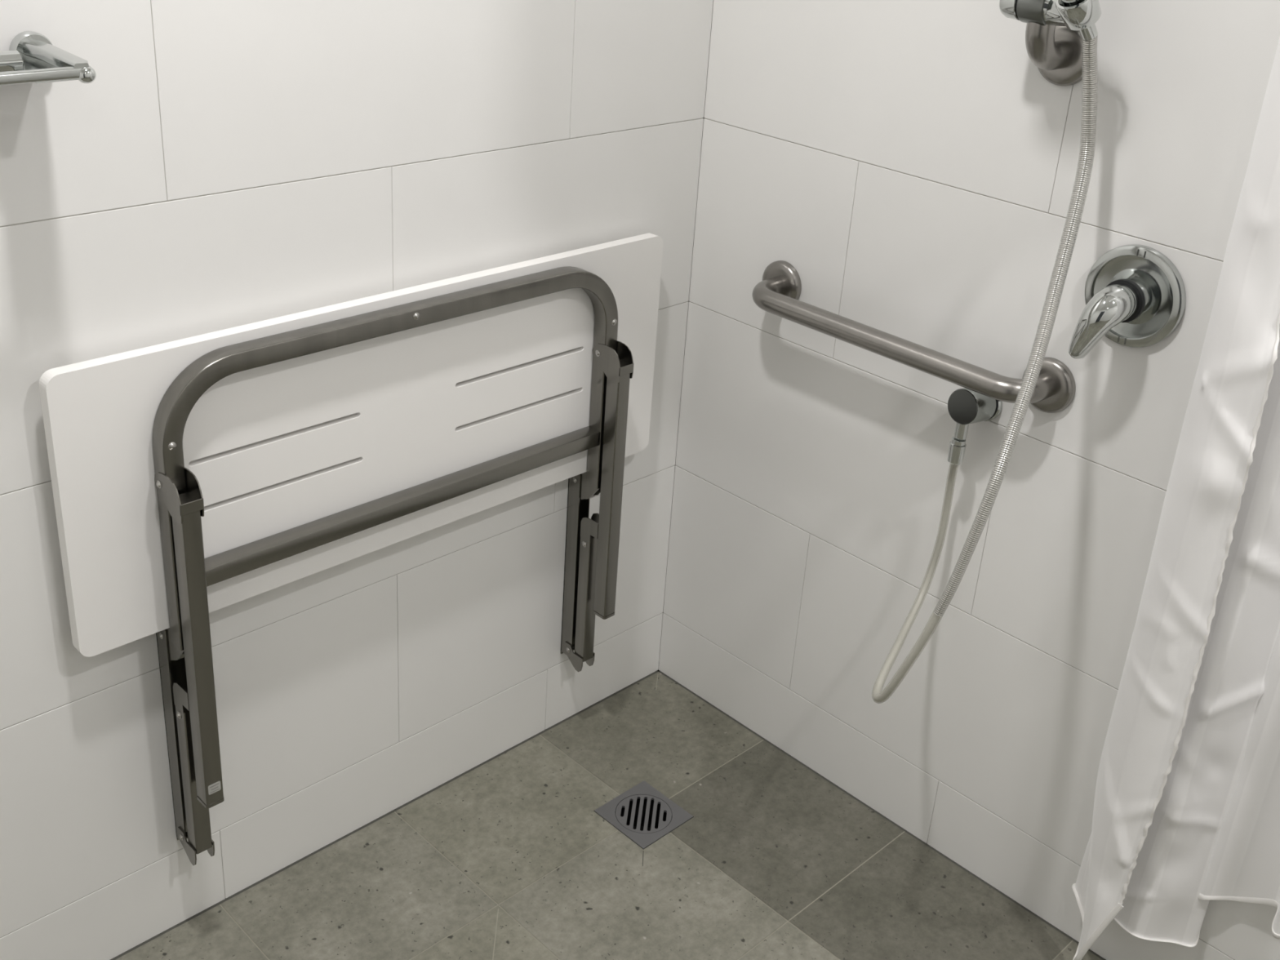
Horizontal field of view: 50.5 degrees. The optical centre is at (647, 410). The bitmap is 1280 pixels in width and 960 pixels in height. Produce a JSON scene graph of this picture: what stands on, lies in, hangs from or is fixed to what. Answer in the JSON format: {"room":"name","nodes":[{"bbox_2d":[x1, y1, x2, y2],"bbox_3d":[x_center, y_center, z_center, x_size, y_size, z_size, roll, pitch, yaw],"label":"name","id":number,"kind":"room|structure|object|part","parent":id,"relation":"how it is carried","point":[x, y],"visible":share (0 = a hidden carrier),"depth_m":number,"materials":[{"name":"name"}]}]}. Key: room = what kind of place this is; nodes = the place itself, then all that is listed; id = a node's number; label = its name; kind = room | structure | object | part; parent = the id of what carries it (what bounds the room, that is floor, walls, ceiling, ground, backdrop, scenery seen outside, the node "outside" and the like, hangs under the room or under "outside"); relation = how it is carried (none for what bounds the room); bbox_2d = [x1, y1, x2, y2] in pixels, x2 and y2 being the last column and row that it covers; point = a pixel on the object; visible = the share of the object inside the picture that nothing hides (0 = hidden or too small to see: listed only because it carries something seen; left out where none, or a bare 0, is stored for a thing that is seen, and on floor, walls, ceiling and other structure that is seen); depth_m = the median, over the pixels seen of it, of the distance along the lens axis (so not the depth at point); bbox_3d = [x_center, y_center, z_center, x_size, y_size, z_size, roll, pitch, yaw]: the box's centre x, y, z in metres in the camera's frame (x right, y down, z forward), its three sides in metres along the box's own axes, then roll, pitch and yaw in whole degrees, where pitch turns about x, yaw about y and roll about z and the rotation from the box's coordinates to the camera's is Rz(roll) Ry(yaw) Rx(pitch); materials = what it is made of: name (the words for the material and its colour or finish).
{"room":"accessible shower room","nodes":[
{"label":"accessible shower room","id":0,"kind":"room"},
{"bbox_2d":[0,0,713,959],"bbox_3d":[-0.791,-0.319,1.251,2.580,2.410,0.080,-19,33,-41],"label":"wall","id":1,"kind":"structure","parent":0,"point":[223,164],"depth_m":1.75,"materials":[{"name":"white tile"}]},
{"bbox_2d":[0,31,96,85],"bbox_3d":[-0.693,-0.295,1.206,0.380,0.041,0.130,-19,33,-41],"label":"towel shelf","id":2,"kind":"object","parent":1,"relation":"attached to","point":[31,56],"visible":1,"depth_m":1.29,"materials":[{"name":"silver metal"}]},
{"bbox_3d":[-0.654,-0.278,1.171,0.350,0.011,0.010,-19,33,-41],"label":"rail","id":3,"kind":"part","parent":2,"relation":"part of","materials":[{"name":"silver metal"}]},
{"bbox_3d":[-0.571,-0.341,1.312,0.022,0.014,0.113,-19,33,-41],"label":"arm","id":4,"kind":"part","parent":2,"relation":"part of","materials":[{"name":"silver metal"}]},
{"bbox_2d":[39,232,662,865],"bbox_3d":[-0.325,0.187,1.894,0.936,0.734,0.103,-19,33,-41],"label":"shower seat","id":5,"kind":"object","parent":1,"relation":"attached to","point":[193,477],"visible":1,"depth_m":1.75,"materials":[{"name":"white plastic"}]},
{"bbox_3d":[-0.547,0.299,1.651,0.024,0.433,0.027,-19,33,-41],"label":"leg","id":6,"kind":"part","parent":5,"relation":"part of","materials":[{"name":"silver metal"}]},
{"bbox_2d":[209,783,219,793],"bbox_3d":[-0.550,0.480,1.722,0.013,0.010,0.001,-19,33,-41],"label":"print","id":7,"kind":"object","parent":5,"relation":"on","point":[214,788],"depth_m":1.72,"materials":[{"name":"grey"}]},
{"bbox_3d":[-0.313,0.033,1.821,0.714,0.369,0.027,-19,33,-41],"label":"tube frame","id":8,"kind":"part","parent":5,"relation":"part of","materials":[{"name":"silver metal"}]},
{"bbox_3d":[-0.319,0.121,1.861,0.665,0.024,0.027,-19,33,-41],"label":"cross rail","id":9,"kind":"part","parent":5,"relation":"part of","materials":[{"name":"silver metal"}]},
{"bbox_3d":[-0.057,0.128,2.105,0.024,0.433,0.027,-19,33,-41],"label":"leg","id":10,"kind":"part","parent":5,"relation":"part of","materials":[{"name":"silver metal"}]},
{"bbox_2d":[110,669,1106,959],"bbox_3d":[0.072,1.285,0.860,2.660,0.090,2.860,-19,33,-41],"label":"floor","id":11,"kind":"structure","parent":0,"point":[510,857],"depth_m":2.03,"materials":[{"name":"grey tile"}]},
{"bbox_2d":[593,780,693,848],"bbox_3d":[-0.009,0.669,2.169,0.112,0.061,0.114,-19,33,-41],"label":"floor drain","id":12,"kind":"object","parent":11,"relation":"in","point":[642,813],"visible":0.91,"depth_m":2.16,"materials":[{"name":"silver metal"}]},
{"bbox_2d":[658,0,1279,959],"bbox_3d":[1.043,-0.174,1.223,0.080,2.410,2.780,-19,33,-41],"label":"wall","id":13,"kind":"structure","parent":0,"point":[915,169],"depth_m":1.92,"materials":[{"name":"white tile"}]},
{"bbox_2d":[751,260,1075,413],"bbox_3d":[0.335,-0.101,1.889,0.086,0.078,0.531,-19,33,-41],"label":"grab bar","id":14,"kind":"object","parent":13,"relation":"attached to","point":[779,291],"visible":0.84,"depth_m":1.83,"materials":[{"name":"silver metal"}]},
{"bbox_2d":[947,387,1002,439],"bbox_3d":[0.441,0.000,1.836,0.063,0.072,0.053,-19,33,-41],"label":"outlet","id":15,"kind":"object","parent":13,"relation":"attached to","point":[966,406],"visible":0.74,"depth_m":1.82,"materials":[{"name":"silver metal"}]},
{"bbox_3d":[0.425,0.024,1.835,0.017,0.028,0.017,-19,33,-41],"label":"spout","id":16,"kind":"part","parent":15,"relation":"part of","materials":[{"name":"silver metal"}]},
{"bbox_2d":[1025,22,1083,86],"bbox_3d":[0.503,-0.802,1.442,0.088,0.916,0.076,-19,33,-41],"label":"grab bar flange","id":17,"kind":"object","parent":13,"relation":"attached to","point":[1055,51],"visible":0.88,"depth_m":1.61,"materials":[{"name":"silver metal"}]},
{"bbox_2d":[999,0,1101,31],"bbox_3d":[0.463,-0.465,1.549,0.060,0.057,0.140,-7,27,-24],"label":"holder","id":18,"kind":"object","parent":17,"relation":"attached to","point":[1084,15],"visible":0.98,"depth_m":1.54,"materials":[{"name":"grey metal"}]},
{"bbox_3d":[0.431,-0.481,1.592,0.042,0.042,0.024,-19,33,-41],"label":"knob","id":19,"kind":"part","parent":18,"relation":"part of","materials":[{"name":"silver metal"}]},
{"bbox_3d":[0.476,-0.455,1.542,0.044,0.043,0.070,-8,27,-25],"label":"arm","id":20,"kind":"part","parent":18,"relation":"part of","materials":[{"name":"silver metal"}]},
{"bbox_2d":[1061,0,1084,7],"bbox_3d":[0.410,-0.523,1.411,0.224,0.254,0.084,-5,26,-19],"label":"shower","id":21,"kind":"object","parent":18,"relation":"in","point":[1066,3],"visible":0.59,"depth_m":1.49,"materials":[{"name":"silver metal"}]},
{"bbox_2d":[871,23,1097,703],"bbox_3d":[0.416,-0.038,1.658,0.130,0.854,0.315,14,26,21],"label":"shower hose","id":22,"kind":"object","parent":21,"relation":"attached to","point":[957,448],"visible":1,"depth_m":1.59,"materials":[{"name":"silver metal"}]},
{"bbox_2d":[1068,244,1186,359],"bbox_3d":[0.561,-0.124,1.629,0.095,0.136,0.127,-19,33,-41],"label":"shower mixer","id":23,"kind":"object","parent":13,"relation":"attached to","point":[1135,295],"visible":1,"depth_m":1.63,"materials":[{"name":"silver metal"}]},
{"bbox_3d":[0.540,-0.102,1.626,0.051,0.096,0.057,-19,33,-41],"label":"lever","id":24,"kind":"part","parent":23,"relation":"part of","materials":[{"name":"silver metal"}]},
{"bbox_3d":[-0.792,0.464,-0.475,0.080,2.410,2.780,-19,33,-41],"label":"wall","id":25,"kind":"structure","parent":0,"visible":0},
{"bbox_3d":[-0.067,-0.760,0.241,2.500,0.060,0.060,-19,33,-41],"label":"curtain rod","id":26,"kind":"object","parent":25,"relation":"attached to","visible":0},
{"bbox_2d":[1071,38,1279,959],"bbox_3d":[0.636,-0.058,1.289,0.452,1.968,0.357,-19,33,-41],"label":"shower curtain","id":27,"kind":"object","parent":26,"relation":"hanging from","point":[1186,811],"visible":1,"depth_m":1.64,"materials":[{"name":"white fabric"}]}
]}

